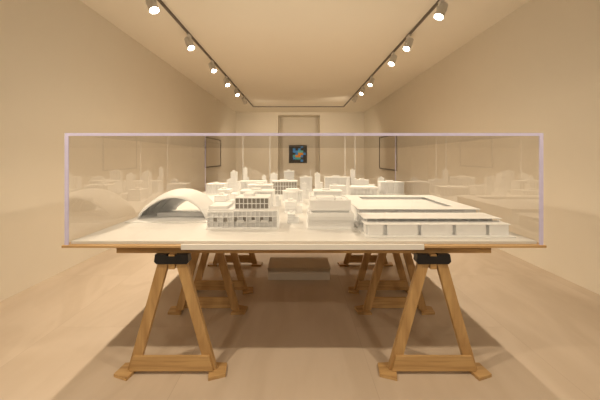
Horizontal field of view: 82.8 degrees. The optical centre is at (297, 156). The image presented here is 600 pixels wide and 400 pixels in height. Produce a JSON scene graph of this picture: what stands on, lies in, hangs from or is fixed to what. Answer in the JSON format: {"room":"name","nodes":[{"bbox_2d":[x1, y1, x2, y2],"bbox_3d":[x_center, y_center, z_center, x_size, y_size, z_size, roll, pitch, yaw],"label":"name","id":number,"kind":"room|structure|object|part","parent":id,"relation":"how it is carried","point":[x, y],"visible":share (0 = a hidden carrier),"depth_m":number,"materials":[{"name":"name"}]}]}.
{"room":"exhibition gallery","nodes":[
{"label":"exhibition gallery","id":0,"kind":"room"},
{"bbox_2d":[0,0,235,301],"bbox_3d":[-2.945,-0.333,5.359,0.150,3.456,20.617,0,0,0],"label":"wall","id":1,"kind":"structure","parent":0,"point":[65,67],"depth_m":4.49,"materials":[{"name":"beige paint"}]},
{"bbox_2d":[205,148,220,167],"bbox_3d":[-2.850,-0.077,11.478,0.040,0.829,2.067,0,0,0],"label":"picture frame","id":2,"kind":"object","parent":1,"relation":"attached to","point":[213,155],"visible":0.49,"depth_m":11.47,"materials":[{"name":"paper"}]},
{"bbox_2d":[0,186,599,399],"bbox_3d":[0.090,1.445,6.059,6.220,0.100,22.017,0,0,0],"label":"floor","id":3,"kind":"structure","parent":0,"point":[66,335],"depth_m":2.64,"materials":[{"name":"brown wood"}]},
{"bbox_2d":[114,253,247,380],"bbox_3d":[-0.814,1.011,2.642,0.710,0.768,1.053,0,0,0],"label":"sawhorse","id":4,"kind":"object","parent":3,"relation":"on","point":[188,297],"visible":0.82,"depth_m":2.20,"materials":[{"name":"brown wood"}]},
{"bbox_3d":[-0.965,1.015,2.215,0.270,0.720,0.038,0,0,0],"label":"leg","id":5,"kind":"part","parent":4,"relation":"part of","materials":[{"name":"brown wood"}]},
{"bbox_3d":[-0.965,1.015,3.069,0.270,0.720,0.038,0,0,0],"label":"leg","id":6,"kind":"part","parent":4,"relation":"part of","materials":[{"name":"brown wood"}]},
{"bbox_3d":[-0.663,1.015,2.215,0.270,0.720,0.038,0,0,0],"label":"leg","id":7,"kind":"part","parent":4,"relation":"part of","materials":[{"name":"brown wood"}]},
{"bbox_3d":[-0.663,1.015,3.069,0.270,0.720,0.038,0,0,0],"label":"leg","id":8,"kind":"part","parent":4,"relation":"part of","materials":[{"name":"brown wood"}]},
{"bbox_2d":[61,191,546,252],"bbox_3d":[0.038,0.586,3.802,3.090,0.083,3.300,0,0,0],"label":"tabletop","id":9,"kind":"object","parent":4,"relation":"on","point":[125,237],"visible":0.5,"depth_m":2.22,"materials":[{"name":"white wood"}]},
{"bbox_2d":[124,188,213,222],"bbox_3d":[-1.085,0.417,3.133,0.705,0.254,0.634,0,0,0],"label":"model","id":10,"kind":"object","parent":9,"relation":"on","point":[162,209],"visible":0.8,"depth_m":3.01},
{"bbox_2d":[205,182,227,194],"bbox_3d":[-1.204,0.459,5.057,0.285,0.170,0.274,0,0,0],"label":"model","id":11,"kind":"object","parent":9,"relation":"on","point":[211,188],"visible":0.74,"depth_m":4.95},
{"bbox_2d":[214,193,234,203],"bbox_3d":[-0.761,0.458,3.535,0.191,0.171,0.220,0,0,0],"label":"model","id":12,"kind":"object","parent":9,"relation":"on","point":[221,197],"visible":0.55,"depth_m":3.45},
{"bbox_2d":[217,187,238,198],"bbox_3d":[-0.890,0.466,4.329,0.247,0.156,0.250,0,0,0],"label":"model","id":13,"kind":"object","parent":9,"relation":"on","point":[226,190],"visible":0.62,"depth_m":4.23},
{"bbox_2d":[227,178,230,187],"bbox_3d":[-1.022,0.439,5.268,0.169,0.211,0.093,0,0,0],"label":"model","id":14,"kind":"object","parent":9,"relation":"on","point":[229,180],"visible":0.17,"depth_m":5.23},
{"bbox_2d":[230,170,239,194],"bbox_3d":[-0.864,0.364,4.694,0.122,0.360,0.140,0,0,0],"label":"model","id":15,"kind":"object","parent":9,"relation":"on","point":[235,184],"visible":0.66,"depth_m":4.64},
{"bbox_2d":[205,192,280,228],"bbox_3d":[-0.423,0.419,2.734,0.549,0.249,0.350,0,0,0],"label":"model","id":16,"kind":"object","parent":9,"relation":"on","point":[250,210],"visible":1,"depth_m":2.59},
{"bbox_3d":[-0.359,0.363,2.657,0.256,0.077,0.003,0,0,0],"label":"window panel","id":17,"kind":"part","parent":16,"relation":"part of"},
{"bbox_2d":[243,167,248,179],"bbox_3d":[-0.810,0.348,5.321,0.094,0.392,0.057,0,0,0],"label":"model","id":18,"kind":"object","parent":9,"relation":"on","point":[245,177],"visible":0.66,"depth_m":5.30},
{"bbox_2d":[240,180,267,189],"bbox_3d":[-0.671,0.451,5.157,0.408,0.186,0.200,0,0,0],"label":"model","id":19,"kind":"object","parent":9,"relation":"on","point":[243,183],"visible":0.49,"depth_m":5.07},
{"bbox_2d":[239,188,274,205],"bbox_3d":[-0.418,0.434,3.545,0.356,0.220,0.264,0,0,0],"label":"model","id":20,"kind":"object","parent":9,"relation":"on","point":[256,190],"visible":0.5,"depth_m":3.48},
{"bbox_2d":[247,183,273,188],"bbox_3d":[-0.470,0.436,4.314,0.321,0.216,0.244,0,0,0],"label":"model","id":21,"kind":"object","parent":9,"relation":"on","point":[257,185],"visible":0.38,"depth_m":4.22},
{"bbox_2d":[270,173,276,183],"bbox_3d":[-0.346,0.393,5.268,0.169,0.303,0.093,0,0,0],"label":"model","id":22,"kind":"object","parent":9,"relation":"on","point":[273,176],"visible":0.26,"depth_m":5.23},
{"bbox_2d":[275,194,280,205],"bbox_3d":[-0.220,0.476,3.775,0.066,0.135,0.084,0,0,0],"label":"model","id":23,"kind":"object","parent":9,"relation":"on","point":[277,200],"visible":0.99,"depth_m":3.74},
{"bbox_2d":[272,179,296,195],"bbox_3d":[-0.191,0.433,4.904,0.377,0.223,0.224,0,0,0],"label":"model","id":24,"kind":"object","parent":9,"relation":"on","point":[282,184],"visible":0.7,"depth_m":4.82},
{"bbox_3d":[-0.191,0.443,4.823,0.345,0.181,0.003,0,0,0],"label":"window panel","id":25,"kind":"part","parent":24,"relation":"part of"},
{"bbox_2d":[284,170,293,179],"bbox_3d":[-0.139,0.371,5.285,0.178,0.346,0.114,0,0,0],"label":"model","id":26,"kind":"object","parent":9,"relation":"on","point":[289,175],"visible":0.54,"depth_m":5.26},
{"bbox_2d":[282,188,303,202],"bbox_3d":[-0.065,0.464,4.145,0.268,0.159,0.268,0,0,0],"label":"model","id":27,"kind":"object","parent":9,"relation":"on","point":[296,194],"visible":0.83,"depth_m":4.06},
{"bbox_2d":[287,210,298,222],"bbox_3d":[-0.041,0.497,2.862,0.099,0.094,0.120,0,0,0],"label":"model","id":28,"kind":"object","parent":9,"relation":"on","point":[292,218],"visible":1,"depth_m":2.81},
{"bbox_2d":[284,198,302,212],"bbox_3d":[-0.044,0.481,3.403,0.185,0.127,0.200,0,0,0],"label":"model","id":29,"kind":"object","parent":9,"relation":"on","point":[290,204],"visible":1,"depth_m":3.32},
{"bbox_2d":[64,133,542,244],"bbox_3d":[0.038,0.205,3.808,3.066,0.717,3.264,0,0,0],"label":"display case","id":30,"kind":"object","parent":9,"relation":"on","point":[203,140],"visible":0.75,"depth_m":2.52,"materials":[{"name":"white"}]},
{"bbox_3d":[0.038,-0.145,3.808,3.042,0.001,3.256,0,0,0],"label":"panel","id":31,"kind":"part","parent":30,"relation":"part of","materials":[{"name":"clear glass"}]},
{"bbox_2d":[302,182,308,198],"bbox_3d":[0.097,0.437,4.453,0.091,0.214,0.102,0,0,0],"label":"model","id":32,"kind":"object","parent":9,"relation":"on","point":[304,185],"visible":0.86,"depth_m":4.41},
{"bbox_2d":[300,176,312,191],"bbox_3d":[0.123,0.417,5.270,0.208,0.255,0.114,0,0,0],"label":"model","id":33,"kind":"object","parent":9,"relation":"on","point":[305,179],"visible":0.71,"depth_m":5.25},
{"bbox_2d":[307,170,310,204],"bbox_3d":[0.142,0.346,3.853,0.080,0.397,0.080,0,0,0],"label":"model","id":34,"kind":"object","parent":9,"relation":"on","point":[310,170],"visible":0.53,"depth_m":3.85},
{"bbox_2d":[315,172,322,188],"bbox_3d":[0.289,0.379,4.763,0.110,0.330,0.160,0,0,0],"label":"model","id":35,"kind":"object","parent":9,"relation":"on","point":[318,185],"visible":0.68,"depth_m":4.70},
{"bbox_2d":[313,188,342,195],"bbox_3d":[0.347,0.460,4.060,0.348,0.168,0.274,0,0,0],"label":"model","id":36,"kind":"object","parent":9,"relation":"on","point":[323,191],"visible":0.48,"depth_m":3.96},
{"bbox_2d":[306,195,354,228],"bbox_3d":[0.249,0.430,2.740,0.360,0.227,0.358,0,0,0],"label":"model","id":37,"kind":"object","parent":9,"relation":"on","point":[323,211],"visible":1,"depth_m":2.58},
{"bbox_2d":[324,176,349,192],"bbox_3d":[0.604,0.416,5.255,0.406,0.256,0.144,0,0,0],"label":"model","id":38,"kind":"object","parent":9,"relation":"on","point":[338,180],"visible":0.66,"depth_m":5.21},
{"bbox_2d":[329,184,345,194],"bbox_3d":[0.558,0.462,4.793,0.234,0.165,0.220,0,0,0],"label":"model","id":39,"kind":"object","parent":9,"relation":"on","point":[333,186],"visible":0.57,"depth_m":4.71},
{"bbox_2d":[347,178,350,194],"bbox_3d":[0.661,0.411,4.431,0.052,0.266,0.066,0,0,0],"label":"model","id":40,"kind":"object","parent":9,"relation":"on","point":[348,180],"visible":0.66,"depth_m":4.41},
{"bbox_2d":[350,169,356,184],"bbox_3d":[0.858,0.362,5.254,0.092,0.365,0.093,0,0,0],"label":"model","id":41,"kind":"object","parent":9,"relation":"on","point":[353,181],"visible":0.72,"depth_m":5.22},
{"bbox_2d":[350,185,378,194],"bbox_3d":[0.921,0.481,4.873,0.411,0.126,0.280,0,0,0],"label":"model","id":42,"kind":"object","parent":9,"relation":"on","point":[355,189],"visible":0.78,"depth_m":4.78},
{"bbox_2d":[357,178,374,185],"bbox_3d":[1.039,0.438,5.255,0.306,0.212,0.120,0,0,0],"label":"model","id":43,"kind":"object","parent":9,"relation":"on","point":[361,181],"visible":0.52,"depth_m":5.21},
{"bbox_2d":[377,180,404,194],"bbox_3d":[1.371,0.444,5.032,0.358,0.199,0.224,0,0,0],"label":"model","id":44,"kind":"object","parent":9,"relation":"on","point":[387,187],"visible":0.97,"depth_m":4.95},
{"bbox_2d":[342,195,515,237],"bbox_3d":[0.962,0.477,2.982,1.016,0.134,1.388,0,0,0],"label":"model","id":45,"kind":"object","parent":9,"relation":"on","point":[375,216],"visible":0.96,"depth_m":2.43},
{"bbox_2d":[194,253,262,294],"bbox_3d":[-0.814,1.011,3.971,0.710,0.768,1.053,0,0,0],"label":"sawhorse","id":46,"kind":"object","parent":3,"relation":"on","point":[240,284],"visible":0.51,"depth_m":3.52,"materials":[{"name":"brown wood"}]},
{"bbox_3d":[-0.965,1.015,3.544,0.270,0.720,0.038,0,0,0],"label":"leg","id":47,"kind":"part","parent":46,"relation":"part of","materials":[{"name":"brown wood"}]},
{"bbox_3d":[-0.965,1.015,4.398,0.270,0.720,0.038,0,0,0],"label":"leg","id":48,"kind":"part","parent":46,"relation":"part of","materials":[{"name":"brown wood"}]},
{"bbox_3d":[-0.663,1.015,3.544,0.270,0.720,0.038,0,0,0],"label":"leg","id":49,"kind":"part","parent":46,"relation":"part of","materials":[{"name":"brown wood"}]},
{"bbox_3d":[-0.663,1.015,4.398,0.270,0.720,0.038,0,0,0],"label":"leg","id":50,"kind":"part","parent":46,"relation":"part of","materials":[{"name":"brown wood"}]},
{"bbox_2d":[267,257,330,279],"bbox_3d":[0.011,1.325,4.051,0.714,0.140,0.412,0,0,0],"label":"storage box","id":51,"kind":"object","parent":3,"relation":"on","point":[279,268],"visible":1,"depth_m":3.85,"materials":[{"name":"cardboard"}]},
{"bbox_3d":[0.011,1.268,4.051,0.714,0.025,0.412,0,0,0],"label":"lid","id":52,"kind":"part","parent":51,"relation":"part of","materials":[{"name":"cardboard"}]},
{"bbox_2d":[338,253,408,294],"bbox_3d":[0.873,1.011,3.971,0.710,0.768,1.053,0,0,0],"label":"sawhorse","id":53,"kind":"object","parent":3,"relation":"on","point":[365,259],"visible":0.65,"depth_m":3.52,"materials":[{"name":"brown wood"}]},
{"bbox_3d":[0.722,1.015,4.398,0.270,0.720,0.038,0,0,0],"label":"leg","id":54,"kind":"part","parent":53,"relation":"part of","materials":[{"name":"brown wood"}]},
{"bbox_3d":[0.722,1.015,3.544,0.270,0.720,0.038,0,0,0],"label":"leg","id":55,"kind":"part","parent":53,"relation":"part of","materials":[{"name":"brown wood"}]},
{"bbox_3d":[1.024,1.015,3.544,0.270,0.720,0.038,0,0,0],"label":"leg","id":56,"kind":"part","parent":53,"relation":"part of","materials":[{"name":"brown wood"}]},
{"bbox_2d":[354,253,491,380],"bbox_3d":[0.873,1.011,2.642,0.710,0.768,1.053,0,0,0],"label":"sawhorse","id":57,"kind":"object","parent":3,"relation":"on","point":[398,361],"visible":0.8,"depth_m":2.20,"materials":[{"name":"brown wood"}]},
{"bbox_3d":[0.722,1.015,3.069,0.270,0.720,0.038,0,0,0],"label":"leg","id":58,"kind":"part","parent":57,"relation":"part of","materials":[{"name":"brown wood"}]},
{"bbox_3d":[0.722,1.015,2.215,0.270,0.720,0.038,0,0,0],"label":"leg","id":59,"kind":"part","parent":57,"relation":"part of","materials":[{"name":"brown wood"}]},
{"bbox_3d":[1.024,1.015,3.069,0.270,0.720,0.038,0,0,0],"label":"leg","id":60,"kind":"part","parent":57,"relation":"part of","materials":[{"name":"brown wood"}]},
{"bbox_3d":[1.024,1.015,2.215,0.270,0.720,0.038,0,0,0],"label":"leg","id":61,"kind":"part","parent":57,"relation":"part of","materials":[{"name":"brown wood"}]},
{"bbox_2d":[236,112,363,186],"bbox_3d":[0.090,-0.333,16.192,6.220,3.456,1.050,0,0,0],"label":"wall","id":62,"kind":"structure","parent":0,"point":[329,162],"depth_m":15.67,"materials":[{"name":"beige paint"}]},
{"bbox_2d":[289,148,306,162],"bbox_3d":[0.000,-0.098,16.542,0.877,0.780,0.050,0,0,0],"label":"framed artwork","id":63,"kind":"object","parent":62,"relation":"attached to","point":[296,155],"visible":0.97,"depth_m":16.54,"materials":[{"name":"multicoloured paint"}]},
{"bbox_2d":[80,0,529,111],"bbox_3d":[0.090,-2.111,6.059,6.220,0.100,22.017,0,0,0],"label":"ceiling","id":64,"kind":"structure","parent":0,"point":[275,52],"depth_m":5.96,"materials":[{"name":"paint"}]},
{"bbox_2d":[157,0,253,106],"bbox_3d":[-1.811,-2.046,4.709,0.034,0.030,18.218,0,0,0],"label":"track","id":65,"kind":"object","parent":64,"relation":"attached to","point":[166,8],"visible":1,"depth_m":5.91,"materials":[{"name":"metal"}]},
{"bbox_2d":[145,0,159,14],"bbox_3d":[-1.800,-1.899,4.194,0.204,0.264,0.141,0,0,27],"label":"track spotlight","id":66,"kind":"object","parent":65,"relation":"attached to","point":[153,8],"visible":1,"depth_m":4.16,"materials":[{"name":"white metal"}]},
{"bbox_2d":[184,33,195,50],"bbox_3d":[-1.800,-1.899,5.650,0.206,0.264,0.139,0,0,32],"label":"track spotlight","id":67,"kind":"object","parent":65,"relation":"attached to","point":[188,41],"visible":1,"depth_m":5.62,"materials":[{"name":"white metal"}]},
{"bbox_2d":[208,60,216,72],"bbox_3d":[-1.797,-1.899,7.176,0.140,0.265,0.209,0,0,-44],"label":"track spotlight","id":68,"kind":"object","parent":65,"relation":"attached to","point":[212,67],"visible":1,"depth_m":7.14,"materials":[{"name":"white metal"}]},
{"bbox_2d":[223,76,229,86],"bbox_3d":[-1.800,-1.899,8.587,0.140,0.264,0.213,0,0,-45],"label":"track spotlight","id":69,"kind":"object","parent":65,"relation":"attached to","point":[226,81],"visible":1,"depth_m":8.55,"materials":[{"name":"white metal"}]},
{"bbox_2d":[234,88,239,96],"bbox_3d":[-1.803,-1.899,9.998,0.216,0.264,0.140,0,0,45],"label":"track spotlight","id":70,"kind":"object","parent":65,"relation":"attached to","point":[236,91],"visible":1,"depth_m":9.97,"materials":[{"name":"white metal"}]},
{"bbox_2d":[254,106,342,106],"bbox_3d":[0.022,-2.046,13.835,3.701,0.030,0.034,0,0,0],"label":"track","id":71,"kind":"object","parent":64,"relation":"attached to","point":[254,106],"visible":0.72,"depth_m":13.82,"materials":[{"name":"metal"}]},
{"bbox_2d":[343,0,439,106],"bbox_3d":[1.856,-2.046,4.709,0.034,0.030,18.218,0,0,0],"label":"track","id":72,"kind":"object","parent":64,"relation":"attached to","point":[435,5],"visible":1,"depth_m":6.03,"materials":[{"name":"metal"}]},
{"bbox_2d":[359,86,364,95],"bbox_3d":[1.842,-1.899,9.785,0.141,0.264,0.216,0,0,38],"label":"track spotlight","id":73,"kind":"object","parent":72,"relation":"attached to","point":[362,90],"visible":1,"depth_m":9.76,"materials":[{"name":"white metal"}]},
{"bbox_2d":[367,76,374,86],"bbox_3d":[1.844,-1.899,8.588,0.140,0.264,0.214,0,0,44],"label":"track spotlight","id":74,"kind":"object","parent":72,"relation":"attached to","point":[371,81],"visible":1,"depth_m":8.56,"materials":[{"name":"white metal"}]},
{"bbox_2d":[388,52,396,66],"bbox_3d":[1.846,-1.899,6.628,0.210,0.265,0.140,0,0,-34],"label":"track spotlight","id":75,"kind":"object","parent":72,"relation":"attached to","point":[393,58],"visible":1,"depth_m":6.60,"materials":[{"name":"white metal"}]},
{"bbox_2d":[402,34,413,51],"bbox_3d":[1.845,-1.899,5.694,0.208,0.264,0.139,0,0,-32],"label":"track spotlight","id":76,"kind":"object","parent":72,"relation":"attached to","point":[409,42],"visible":1,"depth_m":5.66,"materials":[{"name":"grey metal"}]},
{"bbox_2d":[433,0,447,20],"bbox_3d":[1.844,-1.899,4.389,0.206,0.264,0.141,0,0,-27],"label":"track spotlight","id":77,"kind":"object","parent":72,"relation":"attached to","point":[439,15],"visible":1,"depth_m":4.36,"materials":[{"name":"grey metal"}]},
{"bbox_2d":[364,0,599,294],"bbox_3d":[3.125,-0.333,5.359,0.150,3.456,20.617,0,0,0],"label":"wall","id":78,"kind":"structure","parent":0,"point":[536,69],"depth_m":4.66,"materials":[{"name":"beige paint"}]},
{"bbox_2d":[379,148,396,170],"bbox_3d":[3.030,-0.154,11.533,0.040,1.167,2.176,0,0,0],"label":"picture frame","id":79,"kind":"object","parent":78,"relation":"attached to","point":[386,155],"visible":0.51,"depth_m":11.51,"materials":[{"name":"paper"}]}
]}

